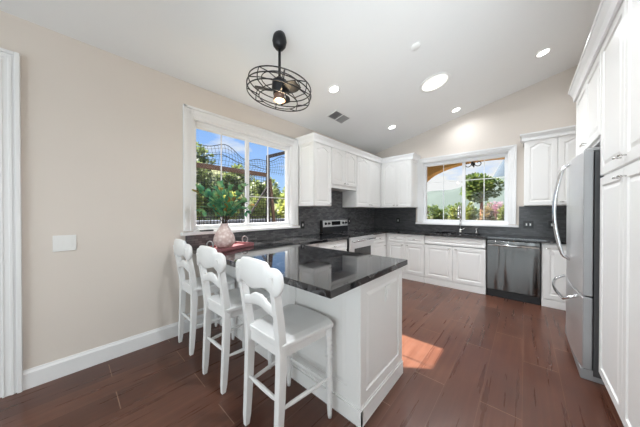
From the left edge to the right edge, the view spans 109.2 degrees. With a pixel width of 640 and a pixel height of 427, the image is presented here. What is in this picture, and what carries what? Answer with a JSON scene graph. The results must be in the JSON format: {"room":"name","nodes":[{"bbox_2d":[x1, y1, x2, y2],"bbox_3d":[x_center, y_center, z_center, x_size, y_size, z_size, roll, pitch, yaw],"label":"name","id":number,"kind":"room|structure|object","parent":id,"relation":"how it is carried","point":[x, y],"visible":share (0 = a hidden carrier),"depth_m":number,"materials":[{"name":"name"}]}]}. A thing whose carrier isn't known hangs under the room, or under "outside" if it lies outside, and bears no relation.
{"room":"kitchen","nodes":[
{"label":"kitchen","id":0,"kind":"room"},
{"bbox_2d":[0,10,373,370],"bbox_3d":[-1.493,-0.093,2.508,0.150,2.746,8.530,0,0,42],"label":"wall","id":1,"kind":"structure","parent":0,"point":[102,130],"depth_m":1.94,"materials":[{"name":"beige paint"}]},
{"bbox_2d":[0,47,22,397],"bbox_3d":[-2.549,0.074,1.313,0.180,2.434,1.022,0,0,42],"label":"door frame","id":2,"kind":"structure","parent":1,"relation":"in","point":[11,344],"depth_m":1.60,"materials":[{"name":"white paint"}]},
{"bbox_2d":[53,235,75,251],"bbox_3d":[-2.022,0.234,1.803,0.008,0.125,0.125,0,0,42],"label":"light switch","id":3,"kind":"object","parent":1,"relation":"attached to","point":[61,242],"visible":1,"depth_m":1.80,"materials":[{"name":"white plastic"}]},
{"bbox_2d":[23,311,214,390],"bbox_3d":[-1.693,1.212,2.170,0.016,0.140,1.392,0,0,42],"label":"baseboard","id":4,"kind":"structure","parent":1,"relation":"attached to","point":[41,374],"depth_m":1.94,"materials":[{"name":"white paint"}]},
{"bbox_2d":[180,104,299,235],"bbox_3d":[-0.954,-0.469,3.071,0.205,1.401,1.688,0,0,42],"label":"window","id":5,"kind":"structure","parent":1,"relation":"in","point":[264,137],"depth_m":2.89,"materials":[{"name":"white paint"}]},
{"bbox_2d":[185,191,374,246],"bbox_3d":[-0.061,-0.037,3.977,0.012,0.784,4.131,0,0,42],"label":"backsplash","id":6,"kind":"structure","parent":1,"relation":"attached to","point":[360,218],"depth_m":3.92,"materials":[{"name":"grey tile"}]},
{"bbox_2d":[298,141,331,206],"bbox_3d":[-0.070,-0.620,3.684,0.378,1.005,0.433,0,0,42],"label":"upper cabinet","id":7,"kind":"object","parent":1,"relation":"attached to","point":[314,158],"visible":0.86,"depth_m":3.55,"materials":[{"name":"white paint"}]},
{"bbox_2d":[295,132,420,163],"bbox_3d":[0.881,-1.145,4.176,2.695,0.108,0.728,0,0,-39],"label":"trim","id":8,"kind":"structure","parent":7,"relation":"attached to","point":[313,136],"depth_m":4.08,"materials":[{"name":"white paint"}]},
{"bbox_2d":[331,147,356,191],"bbox_3d":[0.330,-0.778,4.127,0.378,0.695,0.754,0,0,42],"label":"upper cabinet","id":9,"kind":"object","parent":1,"relation":"attached to","point":[343,164],"visible":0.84,"depth_m":4.00,"materials":[{"name":"white paint"}]},
{"bbox_2d":[342,156,380,207],"bbox_3d":[1.021,-0.628,4.896,0.378,1.005,1.304,0,0,42],"label":"upper cabinet","id":10,"kind":"object","parent":1,"relation":"attached to","point":[367,194],"visible":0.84,"depth_m":4.57,"materials":[{"name":"white paint"}]},
{"bbox_2d":[0,0,620,153],"bbox_3d":[-0.098,-1.906,1.139,4.140,1.087,8.780,0,0,42],"label":"ceiling","id":11,"kind":"structure","parent":0,"point":[488,49],"depth_m":2.37,"materials":[{"name":"paint"}]},
{"bbox_2d":[246,30,310,111],"bbox_3d":[-0.374,-1.339,2.106,0.593,0.635,0.594,0,0,42],"label":"ceiling fan","id":12,"kind":"object","parent":11,"relation":"hanging from","point":[281,87],"visible":1,"depth_m":2.05,"materials":[{"name":"black metal"}]},
{"bbox_2d":[328,85,339,92],"bbox_3d":[0.182,-1.611,2.952,0.147,0.038,0.144,0,0,-43],"label":"recessed light","id":13,"kind":"object","parent":11,"relation":"in","point":[335,88],"visible":1,"depth_m":2.95,"materials":[{"name":"white plastic"}]},
{"bbox_2d":[326,110,350,123],"bbox_3d":[0.304,-1.532,3.626,0.199,0.052,0.400,0,0,42],"label":"ceiling vent","id":14,"kind":"object","parent":11,"relation":"in","point":[336,115],"visible":1,"depth_m":3.62,"materials":[{"name":"white plastic"}]},
{"bbox_2d":[411,42,420,50],"bbox_3d":[1.043,-1.817,2.482,0.100,0.042,0.100,0,0,-42],"label":"smoke detector","id":15,"kind":"object","parent":11,"relation":"attached to","point":[415,46],"visible":1,"depth_m":2.47,"materials":[{"name":"white plastic"}]},
{"bbox_2d":[419,71,450,92],"bbox_3d":[1.591,-1.815,3.165,0.399,0.098,0.389,0,1,-44],"label":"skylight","id":16,"kind":"object","parent":11,"relation":"attached to","point":[438,80],"visible":1,"depth_m":3.14,"materials":[{"name":"white plastic"}]},
{"bbox_2d":[422,74,447,90],"bbox_3d":[1.592,-1.814,3.164,0.332,0.010,0.332,-17,-11,41],"label":"diffuser","id":17,"kind":"object","parent":16,"relation":"attached to","point":[436,81],"depth_m":3.15,"materials":[{"name":"white"}]},
{"bbox_2d":[451,107,460,111],"bbox_3d":[2.400,-1.830,4.018,0.147,0.038,0.144,0,0,-43],"label":"recessed light","id":18,"kind":"object","parent":11,"relation":"in","point":[457,108],"visible":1,"depth_m":4.01,"materials":[{"name":"white plastic"}]},
{"bbox_2d":[535,48,550,57],"bbox_3d":[2.867,-2.067,2.926,0.147,0.038,0.144,0,0,-43],"label":"recessed light","id":19,"kind":"object","parent":11,"relation":"in","point":[544,51],"visible":1,"depth_m":2.92,"materials":[{"name":"white plastic"}]},
{"bbox_2d":[0,278,623,426],"bbox_3d":[-0.098,1.339,1.160,4.140,0.100,8.780,0,0,42],"label":"floor","id":20,"kind":"structure","parent":0,"point":[470,359],"depth_m":1.69,"materials":[{"name":"brown wood"}]},
{"bbox_2d":[173,239,234,355],"bbox_3d":[-1.164,0.759,2.296,0.450,1.044,0.480,0,0,42],"label":"counter stool","id":21,"kind":"object","parent":20,"relation":"on","point":[192,286],"visible":0.78,"depth_m":2.14,"materials":[{"name":"white paint"}]},
{"bbox_2d":[196,245,271,394],"bbox_3d":[-0.694,0.762,1.860,0.450,1.044,0.480,0,0,40],"label":"counter stool","id":22,"kind":"object","parent":20,"relation":"on","point":[227,304],"visible":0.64,"depth_m":1.70,"materials":[{"name":"white paint"}]},
{"bbox_2d":[236,256,332,426],"bbox_3d":[-0.218,0.765,1.418,0.450,1.044,0.480,0,0,42],"label":"counter stool","id":23,"kind":"object","parent":20,"relation":"on","point":[290,328],"visible":1,"depth_m":1.32,"materials":[{"name":"white paint"}]},
{"bbox_2d":[218,265,402,426],"bbox_3d":[-0.276,0.846,2.261,1.989,0.872,0.657,0,0,42],"label":"base cabinet","id":24,"kind":"object","parent":20,"relation":"on","point":[367,362],"visible":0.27,"depth_m":1.52,"materials":[{"name":"white paint"}]},
{"bbox_2d":[192,234,407,298],"bbox_3d":[0.018,0.385,2.567,2.015,0.040,2.138,0,0,42],"label":"countertop","id":25,"kind":"structure","parent":24,"relation":"on","point":[328,273],"depth_m":1.72,"materials":[{"name":"black stone"}]},
{"bbox_2d":[206,236,253,252],"bbox_3d":[-0.956,0.310,2.397,0.260,0.108,0.520,0,0,20],"label":"tray","id":26,"kind":"object","parent":25,"relation":"on","point":[237,245],"visible":0.73,"depth_m":2.36,"materials":[{"name":"paint"}]},
{"bbox_2d":[213,223,234,247],"bbox_3d":[-0.993,0.227,2.363,0.212,0.248,0.212,0,0,42],"label":"vase","id":27,"kind":"object","parent":26,"relation":"on","point":[224,237],"visible":0.95,"depth_m":2.29,"materials":[{"name":"ceramic"}]},
{"bbox_2d":[191,180,255,223],"bbox_3d":[-0.961,-0.101,2.329,0.601,0.525,0.556,0,0,42],"label":"leafy branches","id":28,"kind":"object","parent":27,"relation":"in","point":[227,206],"visible":0.96,"depth_m":2.29,"materials":[{"name":"green plant"}]},
{"bbox_2d":[306,239,346,250],"bbox_3d":[-0.157,0.838,3.399,0.644,0.872,1.135,0,0,42],"label":"base cabinet","id":29,"kind":"object","parent":20,"relation":"on","point":[338,244],"visible":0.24,"depth_m":3.38,"materials":[{"name":"white paint"}]},
{"bbox_2d":[320,219,375,254],"bbox_3d":[0.514,0.685,4.083,0.704,1.130,0.758,0,0,42],"label":"range","id":30,"kind":"object","parent":20,"relation":"on","point":[358,242],"visible":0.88,"depth_m":4.01,"materials":[{"name":"silver metal"}]},
{"bbox_2d":[323,231,373,236],"bbox_3d":[0.515,0.360,4.080,0.575,0.019,0.758,0,0,42],"label":"cooktop","id":31,"kind":"object","parent":30,"relation":"in","point":[344,233],"depth_m":3.99,"materials":[{"name":"black glass"}]},
{"bbox_2d":[374,233,385,256],"bbox_3d":[0.946,0.831,4.624,0.644,0.872,0.600,0,0,42],"label":"base cabinet","id":32,"kind":"object","parent":20,"relation":"on","point":[380,241],"visible":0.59,"depth_m":4.45,"materials":[{"name":"white paint"}]},
{"bbox_2d":[386,233,428,281],"bbox_3d":[1.602,0.829,4.833,1.339,0.872,0.634,0,0,42],"label":"base cabinet","id":33,"kind":"object","parent":20,"relation":"on","point":[410,247],"visible":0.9,"depth_m":4.36,"materials":[{"name":"white paint"}]},
{"bbox_2d":[349,228,565,243],"bbox_3d":[2.298,0.377,3.814,3.734,0.040,1.214,0,0,42],"label":"countertop","id":34,"kind":"structure","parent":33,"relation":"on","point":[539,239],"depth_m":3.86,"materials":[{"name":"black stone"}]},
{"bbox_2d":[433,236,483,248],"bbox_3d":[2.447,0.481,4.070,0.744,0.169,0.404,0,0,42],"label":"sink","id":35,"kind":"object","parent":34,"relation":"in","point":[437,236],"visible":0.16,"depth_m":3.89,"materials":[{"name":"metal"}]},
{"bbox_2d":[457,205,464,232],"bbox_3d":[2.578,0.098,4.165,0.101,0.512,0.217,0,0,42],"label":"faucet","id":36,"kind":"object","parent":34,"relation":"on","point":[459,206],"visible":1,"depth_m":4.21,"materials":[{"name":"silver metal"}]},
{"bbox_2d":[424,236,486,294],"bbox_3d":[2.442,0.839,4.076,0.915,0.862,0.634,0,0,42],"label":"base cabinet","id":37,"kind":"object","parent":20,"relation":"on","point":[464,268],"visible":0.97,"depth_m":3.83,"materials":[{"name":"white paint"}]},
{"bbox_2d":[487,239,540,304],"bbox_3d":[2.998,0.841,3.541,0.604,0.865,0.654,0,0,42],"label":"dishwasher","id":38,"kind":"object","parent":20,"relation":"on","point":[513,267],"visible":0.99,"depth_m":3.32,"materials":[{"name":"silver metal"}]},
{"bbox_2d":[540,243,565,310],"bbox_3d":[3.563,0.841,3.067,0.848,0.872,0.634,0,0,42],"label":"base cabinet","id":39,"kind":"object","parent":20,"relation":"on","point":[553,264],"visible":0.34,"depth_m":3.07,"materials":[{"name":"white paint"}]},
{"bbox_2d":[552,147,604,384],"bbox_3d":[2.547,0.390,1.929,0.816,1.788,0.928,0,0,42],"label":"refrigerator","id":40,"kind":"object","parent":20,"relation":"on","point":[582,256],"visible":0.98,"depth_m":1.77,"materials":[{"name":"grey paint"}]},
{"bbox_2d":[599,0,639,426],"bbox_3d":[1.923,0.004,1.088,0.644,2.570,1.100,0,0,42],"label":"pantry cabinet","id":41,"kind":"object","parent":20,"relation":"on","point":[619,269],"visible":1,"depth_m":1.30,"materials":[{"name":"white paint"}]},
{"bbox_2d":[374,59,595,245],"bbox_3d":[2.756,-0.528,4.317,3.740,3.593,0.150,0,0,42],"label":"wall","id":42,"kind":"structure","parent":0,"point":[546,104],"depth_m":3.83,"materials":[{"name":"beige paint"}]},
{"bbox_2d":[381,159,417,207],"bbox_3d":[1.694,-0.628,4.912,0.696,1.005,0.378,0,0,42],"label":"upper cabinet","id":43,"kind":"object","parent":42,"relation":"attached to","point":[399,179],"visible":0.93,"depth_m":4.75,"materials":[{"name":"white paint"}]},
{"bbox_2d":[415,144,517,226],"bbox_3d":[2.698,-0.459,4.340,1.645,1.365,0.205,0,0,42],"label":"window","id":44,"kind":"structure","parent":42,"relation":"in","point":[509,152],"depth_m":4.20,"materials":[{"name":"white paint"}]},
{"bbox_2d":[374,206,566,237],"bbox_3d":[2.706,0.117,4.257,3.728,0.472,0.012,0,0,42],"label":"backsplash","id":45,"kind":"structure","parent":42,"relation":"attached to","point":[540,216],"depth_m":3.93,"materials":[{"name":"grey tile"}]},
{"bbox_2d":[523,221,532,227],"bbox_3d":[3.352,0.178,3.662,0.118,0.118,0.008,0,0,42],"label":"wall outlet","id":46,"kind":"object","parent":42,"relation":"attached to","point":[526,224],"visible":1,"depth_m":3.66,"materials":[{"name":"black plastic"}]},
{"bbox_2d":[524,134,575,205],"bbox_3d":[3.578,-0.617,3.216,1.036,1.005,0.378,0,0,42],"label":"upper cabinet","id":47,"kind":"object","parent":42,"relation":"attached to","point":[544,159],"visible":0.46,"depth_m":3.29,"materials":[{"name":"white paint"}]},
{"bbox_2d":[520,125,575,146],"bbox_3d":[3.556,-1.139,3.222,1.090,0.108,0.401,0,0,42],"label":"trim","id":48,"kind":"structure","parent":47,"relation":"attached to","point":[568,130],"depth_m":3.25,"materials":[{"name":"white paint"}]},
{"bbox_2d":[548,221,552,228],"bbox_3d":[3.549,0.174,3.484,0.075,0.118,0.008,0,0,42],"label":"wall outlet","id":49,"kind":"object","parent":42,"relation":"attached to","point":[550,225],"visible":0.66,"depth_m":3.49,"materials":[{"name":"black plastic"}]},
{"bbox_2d":[576,40,604,155],"bbox_3d":[2.659,-0.001,1.905,0.644,2.570,1.091,0,0,42],"label":"wall cabinet","id":50,"kind":"object","parent":42,"relation":"attached to","point":[588,103],"visible":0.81,"depth_m":1.96,"materials":[{"name":"white paint"}]},
{"label":"outside","id":51,"kind":"structure","parent":0,"visible":0},
{"bbox_2d":[427,176,504,216],"bbox_3d":[104.690,-19.190,194.930,220.000,44.491,170.000,0,0,42],"label":"hills","id":52,"kind":"structure","parent":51,"point":[452,196],"depth_m":144.62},
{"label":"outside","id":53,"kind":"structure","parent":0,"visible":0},
{"bbox_2d":[493,159,504,176],"bbox_3d":[206.695,-49.701,139.894,195.000,109.626,115.000,0,0,42],"label":"sky","id":54,"kind":"structure","parent":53,"point":[500,171],"depth_m":158.37,"materials":[{"name":"blue"}]},
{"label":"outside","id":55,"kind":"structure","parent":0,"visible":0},
{"bbox_3d":[48.704,1.461,13.433,60.150,0.200,74.870,0,0,42],"label":"ground","id":56,"kind":"structure","parent":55,"visible":0},
{"bbox_2d":[431,205,447,219],"bbox_3d":[4.650,0.565,8.876,0.621,1.852,0.536,0,0,-23],"label":"shrub","id":57,"kind":"object","parent":56,"relation":"on","point":[438,215],"visible":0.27,"depth_m":8.80,"materials":[{"name":"green plant"}]},
{"bbox_2d":[447,204,459,219],"bbox_3d":[4.866,0.531,8.382,0.562,1.732,0.497,0,0,42],"label":"shrub","id":58,"kind":"object","parent":56,"relation":"on","point":[453,209],"visible":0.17,"depth_m":8.33,"materials":[{"name":"green plant"}]},
{"bbox_2d":[427,202,502,219],"bbox_3d":[7.969,0.401,11.101,5.391,2.015,0.909,0,0,42],"label":"hedge","id":59,"kind":"object","parent":56,"relation":"on","point":[431,209],"visible":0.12,"depth_m":11.84,"materials":[{"name":"green plant"}]},
{"bbox_2d":[427,157,504,181],"bbox_3d":[3.853,-0.113,5.344,5.200,3.050,0.300,0,0,42],"label":"arch","id":60,"kind":"object","parent":56,"relation":"on","point":[432,171],"visible":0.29,"depth_m":5.87,"materials":[{"name":"paint"}]},
{"bbox_3d":[3.328,-1.559,4.751,5.200,0.150,1.270,0,0,42],"label":"porch roof","id":61,"kind":"structure","parent":60,"relation":"attached to","visible":0},
{"bbox_2d":[466,161,480,166],"bbox_3d":[3.407,-1.313,5.065,0.270,0.547,0.270,0,0,-3],"label":"lantern","id":62,"kind":"object","parent":61,"relation":"hanging from","point":[472,162],"visible":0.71,"depth_m":5.04,"materials":[{"name":"black metal"}]},
{"bbox_2d":[465,202,476,219],"bbox_3d":[5.505,0.349,8.383,0.466,1.595,0.473,0,0,32],"label":"shrub","id":63,"kind":"object","parent":56,"relation":"on","point":[469,215],"visible":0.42,"depth_m":8.30,"materials":[{"name":"green plant"}]},
{"bbox_2d":[459,172,504,219],"bbox_3d":[6.443,-0.172,9.218,1.324,3.120,1.814,0,0,11],"label":"tree","id":64,"kind":"object","parent":56,"relation":"on","point":[476,190],"visible":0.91,"depth_m":8.86,"materials":[{"name":"green plant"}]},
{"bbox_2d":[478,206,495,220],"bbox_3d":[5.719,0.543,7.830,0.514,1.639,0.528,0,0,-5],"label":"shrub","id":65,"kind":"object","parent":56,"relation":"on","point":[488,213],"visible":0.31,"depth_m":7.77,"materials":[{"name":"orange plant"}]},
{"bbox_2d":[487,201,503,220],"bbox_3d":[7.574,0.412,9.833,0.726,1.943,0.776,0,0,42],"label":"flowering shrub","id":66,"kind":"object","parent":56,"relation":"on","point":[495,212],"visible":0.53,"depth_m":9.81,"materials":[{"name":"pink plant"}]},
{"bbox_2d":[496,205,503,220],"bbox_3d":[6.034,0.508,7.469,0.476,1.582,0.497,0,0,42],"label":"shrub","id":67,"kind":"object","parent":56,"relation":"on","point":[500,214],"visible":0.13,"depth_m":7.45,"materials":[{"name":"green plant"}]},
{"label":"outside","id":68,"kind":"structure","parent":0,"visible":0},
{"bbox_3d":[-10.984,1.312,36.811,59.850,0.200,120.000,0,0,42],"label":"ground","id":69,"kind":"structure","parent":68,"visible":0},
{"bbox_2d":[196,216,278,224],"bbox_3d":[-0.970,0.733,10.230,0.030,1.295,10.100,0,0,42],"label":"railing","id":70,"kind":"object","parent":69,"relation":"on","point":[227,216],"visible":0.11,"depth_m":7.99,"materials":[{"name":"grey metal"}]},
{"bbox_2d":[196,218,284,224],"bbox_3d":[-0.713,0.818,10.740,0.200,1.220,13.000,0,0,42],"label":"wall","id":71,"kind":"structure","parent":69,"relation":"on","point":[280,219],"depth_m":8.07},
{"bbox_2d":[196,143,284,224],"bbox_3d":[-1.922,-0.465,6.317,0.282,3.751,4.425,0,1,45],"label":"fence","id":72,"kind":"object","parent":69,"relation":"on","point":[204,166],"visible":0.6,"depth_m":6.32,"materials":[{"name":"grey metal"}]},
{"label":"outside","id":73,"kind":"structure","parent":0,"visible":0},
{"bbox_2d":[202,170,427,219],"bbox_3d":[0.967,-2.534,46.211,37.000,8.833,70.000,0,0,42],"label":"hillside","id":74,"kind":"structure","parent":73,"point":[242,213],"depth_m":17.46,"materials":[{"name":"green plant"}]},
{"bbox_2d":[196,182,207,219],"bbox_3d":[-6.065,0.089,10.860,1.544,3.327,1.528,0,0,42],"label":"tree","id":75,"kind":"object","parent":74,"relation":"on","point":[198,195],"visible":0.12,"depth_m":10.80,"materials":[{"name":"green plant"}]},
{"bbox_2d":[196,158,214,213],"bbox_3d":[-7.325,-1.024,13.714,2.384,4.770,2.327,0,0,42],"label":"tree","id":76,"kind":"object","parent":74,"relation":"on","point":[200,178],"visible":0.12,"depth_m":13.40,"materials":[{"name":"green plant"}]},
{"bbox_2d":[196,142,215,175],"bbox_3d":[-9.546,-1.989,17.481,2.996,6.650,3.220,0,0,42],"label":"tree","id":77,"kind":"object","parent":74,"relation":"on","point":[200,152],"visible":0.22,"depth_m":17.20,"materials":[{"name":"green plant"}]},
{"bbox_2d":[212,190,239,219],"bbox_3d":[-4.968,0.289,12.014,1.490,3.117,1.684,0,0,-13],"label":"tree","id":78,"kind":"object","parent":74,"relation":"on","point":[238,211],"visible":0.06,"depth_m":11.95,"materials":[{"name":"green plant"}]},
{"bbox_2d":[214,171,244,210],"bbox_3d":[-5.926,-0.826,15.368,2.393,4.353,1.916,0,0,12],"label":"tree","id":79,"kind":"object","parent":74,"relation":"on","point":[227,175],"visible":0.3,"depth_m":15.01,"materials":[{"name":"green plant"}]},
{"bbox_2d":[226,164,253,186],"bbox_3d":[-7.402,-1.589,19.998,3.273,5.817,2.826,0,0,42],"label":"tree","id":80,"kind":"object","parent":74,"relation":"on","point":[239,165],"visible":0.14,"depth_m":19.93,"materials":[{"name":"green plant"}]},
{"bbox_2d":[244,193,271,218],"bbox_3d":[-3.639,0.280,13.633,1.603,2.966,1.754,0,0,42],"label":"tree","id":81,"kind":"object","parent":74,"relation":"on","point":[260,205],"visible":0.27,"depth_m":13.23,"materials":[{"name":"green plant"}]},
{"bbox_2d":[249,177,280,207],"bbox_3d":[-4.284,-0.710,17.040,2.286,4.101,2.339,0,0,38],"label":"tree","id":82,"kind":"object","parent":74,"relation":"on","point":[275,190],"visible":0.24,"depth_m":16.90,"materials":[{"name":"green plant"}]},
{"bbox_2d":[261,181,282,196],"bbox_3d":[-5.240,-1.119,22.715,2.762,4.844,2.840,0,0,15],"label":"tree","id":83,"kind":"object","parent":74,"relation":"on","point":[264,181],"visible":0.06,"depth_m":22.63,"materials":[{"name":"green plant"}]},
{"bbox_2d":[275,186,284,211],"bbox_3d":[-2.790,-0.582,18.821,2.029,3.822,2.330,0,0,-13],"label":"tree","id":84,"kind":"object","parent":74,"relation":"on","point":[281,194],"visible":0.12,"depth_m":18.44,"materials":[{"name":"green plant"}]},
{"bbox_2d":[277,200,284,218],"bbox_3d":[-2.075,0.203,15.065,1.567,2.542,1.562,0,0,42],"label":"tree","id":85,"kind":"object","parent":74,"relation":"on","point":[282,208],"visible":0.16,"depth_m":14.71,"materials":[{"name":"green plant"}]},
{"bbox_3d":[1.184,0.009,0.267,0.644,2.570,1.101,0,0,42],"label":"pantry cabinet","id":86,"kind":"object","parent":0,"visible":0},
{"bbox_2d":[568,0,622,102],"bbox_3d":[1.922,-1.288,1.093,0.671,0.135,3.388,0,0,42],"label":"trim","id":87,"kind":"structure","parent":86,"relation":"attached to","point":[607,10],"depth_m":1.70,"materials":[{"name":"white paint"}]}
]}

